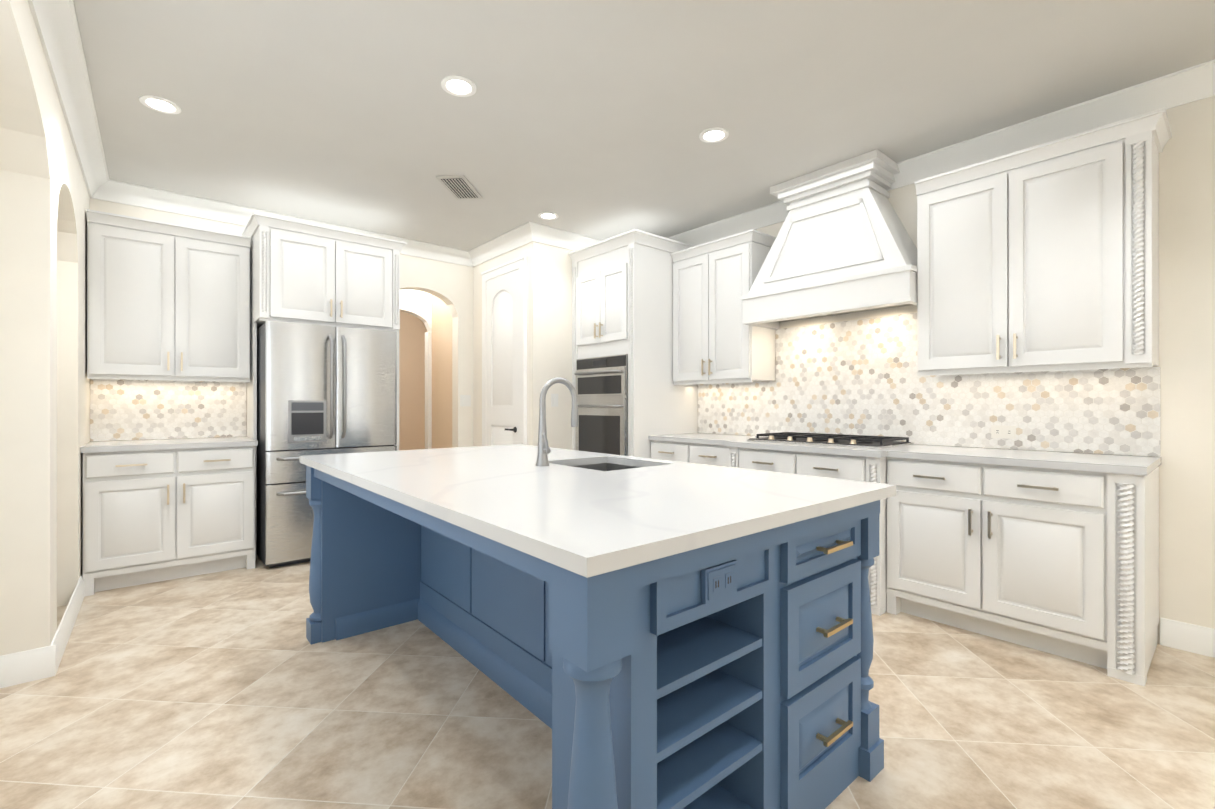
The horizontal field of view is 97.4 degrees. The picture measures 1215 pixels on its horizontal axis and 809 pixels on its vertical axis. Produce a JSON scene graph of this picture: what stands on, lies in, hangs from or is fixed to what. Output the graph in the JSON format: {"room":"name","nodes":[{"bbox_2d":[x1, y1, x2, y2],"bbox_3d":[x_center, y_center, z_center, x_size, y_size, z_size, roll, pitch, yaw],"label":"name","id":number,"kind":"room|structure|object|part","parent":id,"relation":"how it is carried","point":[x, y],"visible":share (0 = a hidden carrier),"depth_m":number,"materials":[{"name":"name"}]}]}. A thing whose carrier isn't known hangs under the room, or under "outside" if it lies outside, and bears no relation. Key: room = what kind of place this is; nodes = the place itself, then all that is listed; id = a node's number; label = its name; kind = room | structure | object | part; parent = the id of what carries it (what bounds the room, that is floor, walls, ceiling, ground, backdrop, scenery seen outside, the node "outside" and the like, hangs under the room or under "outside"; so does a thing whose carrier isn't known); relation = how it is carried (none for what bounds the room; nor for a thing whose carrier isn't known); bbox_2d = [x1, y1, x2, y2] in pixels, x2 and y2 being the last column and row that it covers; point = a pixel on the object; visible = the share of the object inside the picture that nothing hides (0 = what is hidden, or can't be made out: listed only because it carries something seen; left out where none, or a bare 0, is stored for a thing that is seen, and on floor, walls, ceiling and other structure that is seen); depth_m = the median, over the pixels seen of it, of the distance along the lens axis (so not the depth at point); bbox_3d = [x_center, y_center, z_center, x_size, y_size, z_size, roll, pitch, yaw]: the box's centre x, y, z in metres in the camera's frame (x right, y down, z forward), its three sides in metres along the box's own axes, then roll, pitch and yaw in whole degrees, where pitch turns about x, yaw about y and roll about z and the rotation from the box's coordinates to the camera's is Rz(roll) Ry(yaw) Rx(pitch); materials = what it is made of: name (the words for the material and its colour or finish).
{"room":"kitchen","nodes":[
{"label":"kitchen","id":0,"kind":"room"},
{"bbox_2d":[0,0,89,655],"bbox_3d":[-1.251,-0.196,0.651,0.370,2.750,8.050,0,0,-40],"label":"wall","id":1,"kind":"structure","parent":0,"point":[44,380],"depth_m":2.29,"materials":[{"name":"paint"}]},
{"bbox_2d":[0,646,47,687],"bbox_3d":[-2.549,1.115,2.206,0.300,0.130,0.018,0,0,-40],"label":"baseboard","id":2,"kind":"structure","parent":1,"relation":"attached to","point":[17,668],"depth_m":2.26,"materials":[{"name":"white wood"}]},
{"bbox_2d":[48,576,83,676],"bbox_3d":[-2.812,1.115,2.794,0.018,0.130,1.253,0,0,-40],"label":"baseboard","id":3,"kind":"structure","parent":1,"relation":"attached to","point":[56,650],"depth_m":2.59,"materials":[{"name":"white wood"}]},
{"bbox_2d":[28,0,111,200],"bbox_3d":[-1.073,-1.508,0.809,0.105,0.125,7.760,0,0,-40],"label":"crown molding","id":4,"kind":"structure","parent":1,"relation":"attached to","point":[58,28],"depth_m":2.51,"materials":[{"name":"white wood"}]},
{"bbox_2d":[90,198,472,447],"bbox_3d":[-2.675,-0.195,4.629,3.400,2.750,0.140,0,0,-40],"label":"wall","id":5,"kind":"structure","parent":0,"point":[450,285],"depth_m":5.47,"materials":[{"name":"paint"}]},
{"bbox_2d":[90,379,245,440],"bbox_3d":[-3.269,0.036,4.025,0.910,0.443,0.011,0,0,-40],"label":"backsplash","id":6,"kind":"structure","parent":5,"relation":"attached to","point":[123,409],"depth_m":3.99,"materials":[{"name":"tile"}]},
{"bbox_2d":[87,209,250,381],"bbox_3d":[-3.148,-0.717,3.880,0.890,1.095,0.387,0,0,-40],"label":"upper cabinet","id":7,"kind":"object","parent":5,"relation":"attached to","point":[168,301],"visible":1,"depth_m":3.73,"materials":[{"name":"white wood"}]},
{"bbox_2d":[108,180,471,266],"bbox_3d":[-2.435,-1.507,4.671,2.780,0.125,0.105,0,0,-40],"label":"crown molding","id":8,"kind":"structure","parent":5,"relation":"attached to","point":[122,192],"depth_m":4.17,"materials":[{"name":"white wood"}]},
{"bbox_2d":[242,212,406,560],"bbox_3d":[-2.307,-0.082,4.357,1.070,2.525,0.748,0,0,-40],"label":"upper cabinet","id":9,"kind":"object","parent":5,"relation":"attached to","point":[305,273],"visible":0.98,"depth_m":4.06,"materials":[{"name":"white wood"}]},
{"bbox_2d":[460,395,470,405],"bbox_3d":[-1.475,-0.040,5.548,0.120,0.118,0.008,0,0,-40],"label":"switch plate","id":10,"kind":"object","parent":5,"relation":"attached to","point":[465,400],"visible":1,"depth_m":5.54,"materials":[{"name":"plastic"}]},
{"bbox_2d":[468,226,525,266],"bbox_3d":[-1.049,-1.507,5.103,0.105,0.125,1.020,0,0,-40],"label":"crown molding","id":11,"kind":"structure","parent":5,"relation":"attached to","point":[504,243],"depth_m":5.13,"materials":[{"name":"white wood"}]},
{"bbox_2d":[399,289,451,449],"bbox_3d":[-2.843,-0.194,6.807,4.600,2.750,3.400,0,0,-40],"label":"arched doorway","id":12,"kind":"structure","parent":0,"point":[425,376],"depth_m":6.02,"materials":[{"name":"beige paint"}]},
{"bbox_2d":[473,241,572,449],"bbox_3d":[-0.553,-0.194,5.667,1.380,2.750,1.300,0,0,-40],"label":"wall block","id":13,"kind":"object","parent":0,"point":[549,312],"visible":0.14,"depth_m":4.88,"materials":[{"name":"paint"}]},
{"bbox_2d":[481,256,526,445],"bbox_3d":[-0.998,-0.075,5.093,0.042,2.510,0.812,0,0,-40],"label":"door frame","id":14,"kind":"structure","parent":13,"relation":"attached to","point":[520,263],"depth_m":4.82,"materials":[{"name":"white wood"}]},
{"bbox_2d":[486,269,518,445],"bbox_3d":[-1.015,-0.030,5.079,0.082,2.404,0.624,0,0,-40],"label":"pantry door","id":15,"kind":"structure","parent":14,"relation":"attached to","point":[502,353],"depth_m":5.08,"materials":[{"name":"white wood"}]},
{"bbox_3d":[-0.889,0.230,4.906,0.052,0.053,0.132,0,0,-40],"label":"pantry door handle","id":16,"kind":"part","parent":15,"relation":"part of","materials":[{"name":"black metal"}]},
{"bbox_2d":[0,555,1214,808],"bbox_3d":[-1.740,1.230,2.760,7.050,0.100,12.000,0,0,-40],"label":"floor","id":17,"kind":"structure","parent":0,"point":[230,689],"depth_m":1.99,"materials":[{"name":"tile"}]},
{"bbox_2d":[83,446,254,596],"bbox_3d":[-3.057,0.739,3.773,0.890,0.883,0.667,0,0,-40],"label":"base cabinet","id":18,"kind":"object","parent":17,"relation":"on","point":[151,516],"visible":0.98,"depth_m":3.52,"materials":[{"name":"white wood"}]},
{"bbox_2d":[80,437,257,452],"bbox_3d":[-3.065,0.277,3.785,0.910,0.036,0.638,0,0,-40],"label":"countertop","id":19,"kind":"structure","parent":18,"relation":"on","point":[125,445],"depth_m":3.63,"materials":[{"name":"stone"}]},
{"bbox_2d":[257,321,396,567],"bbox_3d":[-2.270,0.293,4.310,0.910,1.775,0.770,0,0,-40],"label":"fridge","id":20,"kind":"object","parent":17,"relation":"on","point":[323,390],"visible":0.65,"depth_m":3.96,"materials":[{"name":"silver metal"}]},
{"bbox_2d":[306,465,888,808],"bbox_3d":[-0.293,0.737,2.228,1.279,0.886,2.319,0,0,-40],"label":"kitchen island","id":21,"kind":"object","parent":17,"relation":"on","point":[642,633],"depth_m":1.43,"materials":[{"name":"blue wood"}]},
{"bbox_2d":[300,449,819,580],"bbox_3d":[-0.499,0.276,2.049,0.775,0.033,2.350,0,0,-40],"label":"island countertop","id":22,"kind":"structure","parent":21,"relation":"on","point":[586,523],"depth_m":1.38,"materials":[{"name":"white stone"}]},
{"bbox_2d":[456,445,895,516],"bbox_3d":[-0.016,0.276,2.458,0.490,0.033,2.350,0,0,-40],"label":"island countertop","id":23,"kind":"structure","parent":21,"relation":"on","point":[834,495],"depth_m":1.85,"materials":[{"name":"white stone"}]},
{"bbox_2d":[564,461,635,468],"bbox_3d":[-0.008,0.380,2.379,0.424,0.199,0.484,0,0,-40],"label":"sink","id":24,"kind":"object","parent":23,"relation":"in","point":[583,464],"depth_m":2.61,"materials":[{"name":"grey metal"}]},
{"bbox_2d":[568,229,697,457],"bbox_3d":[0.229,-0.115,4.920,0.848,2.590,0.968,0,0,-40],"label":"tall cabinet","id":25,"kind":"object","parent":17,"relation":"on","point":[622,293],"visible":0.58,"depth_m":4.55,"materials":[{"name":"white wood"}]},
{"bbox_2d":[575,354,627,455],"bbox_3d":[0.144,0.142,4.848,0.695,1.120,0.684,0,0,-40],"label":"wall oven","id":26,"kind":"object","parent":25,"relation":"in","point":[602,391],"visible":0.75,"depth_m":4.61,"materials":[{"name":"silver metal"}]},
{"bbox_2d":[651,440,728,466],"bbox_3d":[0.851,0.739,4.326,0.667,0.883,0.856,0,0,-40],"label":"base cabinet","id":27,"kind":"object","parent":17,"relation":"on","point":[711,454],"visible":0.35,"depth_m":4.12,"materials":[{"name":"white wood"}]},
{"bbox_2d":[729,447,886,615],"bbox_3d":[1.435,0.739,3.583,0.737,0.883,1.030,0,0,-40],"label":"base cabinet","id":28,"kind":"object","parent":17,"relation":"on","point":[861,468],"visible":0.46,"depth_m":3.14,"materials":[{"name":"white wood"}]},
{"bbox_2d":[648,433,1160,474],"bbox_3d":[1.506,0.277,3.518,0.713,0.036,2.936,0,0,-40],"label":"countertop","id":29,"kind":"structure","parent":28,"relation":"on","point":[1127,464],"depth_m":2.83,"materials":[{"name":"stone"}]},
{"bbox_2d":[747,432,913,448],"bbox_3d":[1.483,0.235,3.624,0.515,0.047,0.910,0,0,-40],"label":"cooktop","id":30,"kind":"object","parent":29,"relation":"in","point":[864,441],"visible":1,"depth_m":3.48,"materials":[{"name":"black metal"}]},
{"bbox_2d":[886,457,1158,685],"bbox_3d":[2.132,0.738,2.815,0.667,0.883,1.038,0,0,-40],"label":"base cabinet","id":31,"kind":"object","parent":17,"relation":"on","point":[1062,563],"visible":1,"depth_m":2.53,"materials":[{"name":"white wood"}]},
{"bbox_2d":[73,0,1214,250],"bbox_3d":[-1.740,-1.620,2.760,7.050,0.100,12.000,0,0,-40],"label":"ceiling","id":32,"kind":"structure","parent":0,"point":[591,118],"depth_m":2.68,"materials":[{"name":"paint"}]},
{"bbox_2d":[139,95,180,113],"bbox_3d":[-2.337,-1.566,2.792,0.170,0.008,0.170,0,0,-40],"label":"recessed light","id":33,"kind":"object","parent":32,"relation":"in","point":[160,104],"visible":1,"depth_m":2.79,"materials":[{"name":"white plastic"}]},
{"bbox_2d":[441,75,475,96],"bbox_3d":[-0.733,-1.566,2.631,0.170,0.008,0.170,0,0,-40],"label":"recessed light","id":34,"kind":"object","parent":32,"relation":"in","point":[458,86],"visible":1,"depth_m":2.62,"materials":[{"name":"white plastic"}]},
{"bbox_2d":[436,175,481,199],"bbox_3d":[-1.064,-1.562,3.858,0.200,0.015,0.400,0,0,5],"label":"ceiling vent","id":35,"kind":"object","parent":32,"relation":"in","point":[458,187],"visible":1,"depth_m":3.82,"materials":[{"name":"white metal"}]},
{"bbox_2d":[538,212,558,219],"bbox_3d":[-0.491,-1.565,4.435,0.170,0.008,0.170,0,0,-40],"label":"recessed light","id":36,"kind":"object","parent":32,"relation":"in","point":[548,215],"visible":1,"depth_m":4.42,"materials":[{"name":"white plastic"}]},
{"bbox_2d":[699,127,728,142],"bbox_3d":[0.619,-1.566,3.109,0.170,0.008,0.170,0,0,-40],"label":"recessed light","id":37,"kind":"object","parent":32,"relation":"in","point":[713,135],"visible":1,"depth_m":3.10,"materials":[{"name":"white plastic"}]},
{"bbox_2d":[709,96,1214,643],"bbox_3d":[2.519,-0.195,2.994,0.150,2.750,6.750,0,0,-40],"label":"wall","id":38,"kind":"structure","parent":0,"point":[1187,370],"depth_m":2.57,"materials":[{"name":"paint"}]},
{"bbox_2d":[520,221,601,250],"bbox_3d":[-0.239,-1.507,5.013,1.225,0.125,0.105,0,0,-40],"label":"crown molding","id":39,"kind":"structure","parent":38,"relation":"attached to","point":[529,231],"depth_m":4.81,"materials":[{"name":"white wood"}]},
{"bbox_2d":[670,229,775,384],"bbox_3d":[0.953,-0.740,4.423,0.387,1.140,0.841,0,0,-40],"label":"upper cabinet","id":40,"kind":"object","parent":38,"relation":"attached to","point":[716,340],"visible":0.96,"depth_m":4.26,"materials":[{"name":"white wood"}]},
{"bbox_2d":[741,149,916,328],"bbox_3d":[1.545,-1.084,3.676,0.450,0.968,1.174,0,0,-40],"label":"range hood","id":41,"kind":"object","parent":38,"relation":"attached to","point":[843,243],"visible":0.92,"depth_m":3.51,"materials":[{"name":"white wood"}]},
{"bbox_2d":[698,312,1159,456],"bbox_3d":[1.773,-0.170,3.747,0.011,0.854,2.933,0,0,-40],"label":"backsplash","id":42,"kind":"structure","parent":38,"relation":"attached to","point":[856,377],"depth_m":3.48,"materials":[{"name":"tile"}]},
{"bbox_2d":[991,425,1015,438],"bbox_3d":[2.303,0.160,3.106,0.008,0.075,0.118,0,0,-40],"label":"outlet","id":43,"kind":"object","parent":42,"relation":"attached to","point":[1002,431],"visible":1,"depth_m":3.10,"materials":[{"name":"plastic"}]},
{"bbox_2d":[668,59,1214,245],"bbox_3d":[2.373,-1.508,2.969,0.105,0.125,6.600,0,0,-40],"label":"crown molding","id":44,"kind":"structure","parent":38,"relation":"attached to","point":[1195,83],"depth_m":2.96,"materials":[{"name":"white wood"}]},
{"bbox_2d":[914,108,1171,375],"bbox_3d":[2.272,-0.740,2.866,0.387,1.140,1.023,0,0,-40],"label":"upper cabinet","id":45,"kind":"object","parent":38,"relation":"attached to","point":[1043,257],"visible":1,"depth_m":2.69,"materials":[{"name":"white wood"}]},
{"bbox_2d":[1160,617,1214,657],"bbox_3d":[3.629,1.114,1.553,0.018,0.130,2.815,0,0,-40],"label":"baseboard","id":46,"kind":"structure","parent":38,"relation":"attached to","point":[1197,639],"depth_m":2.55,"materials":[{"name":"white wood"}]}
]}

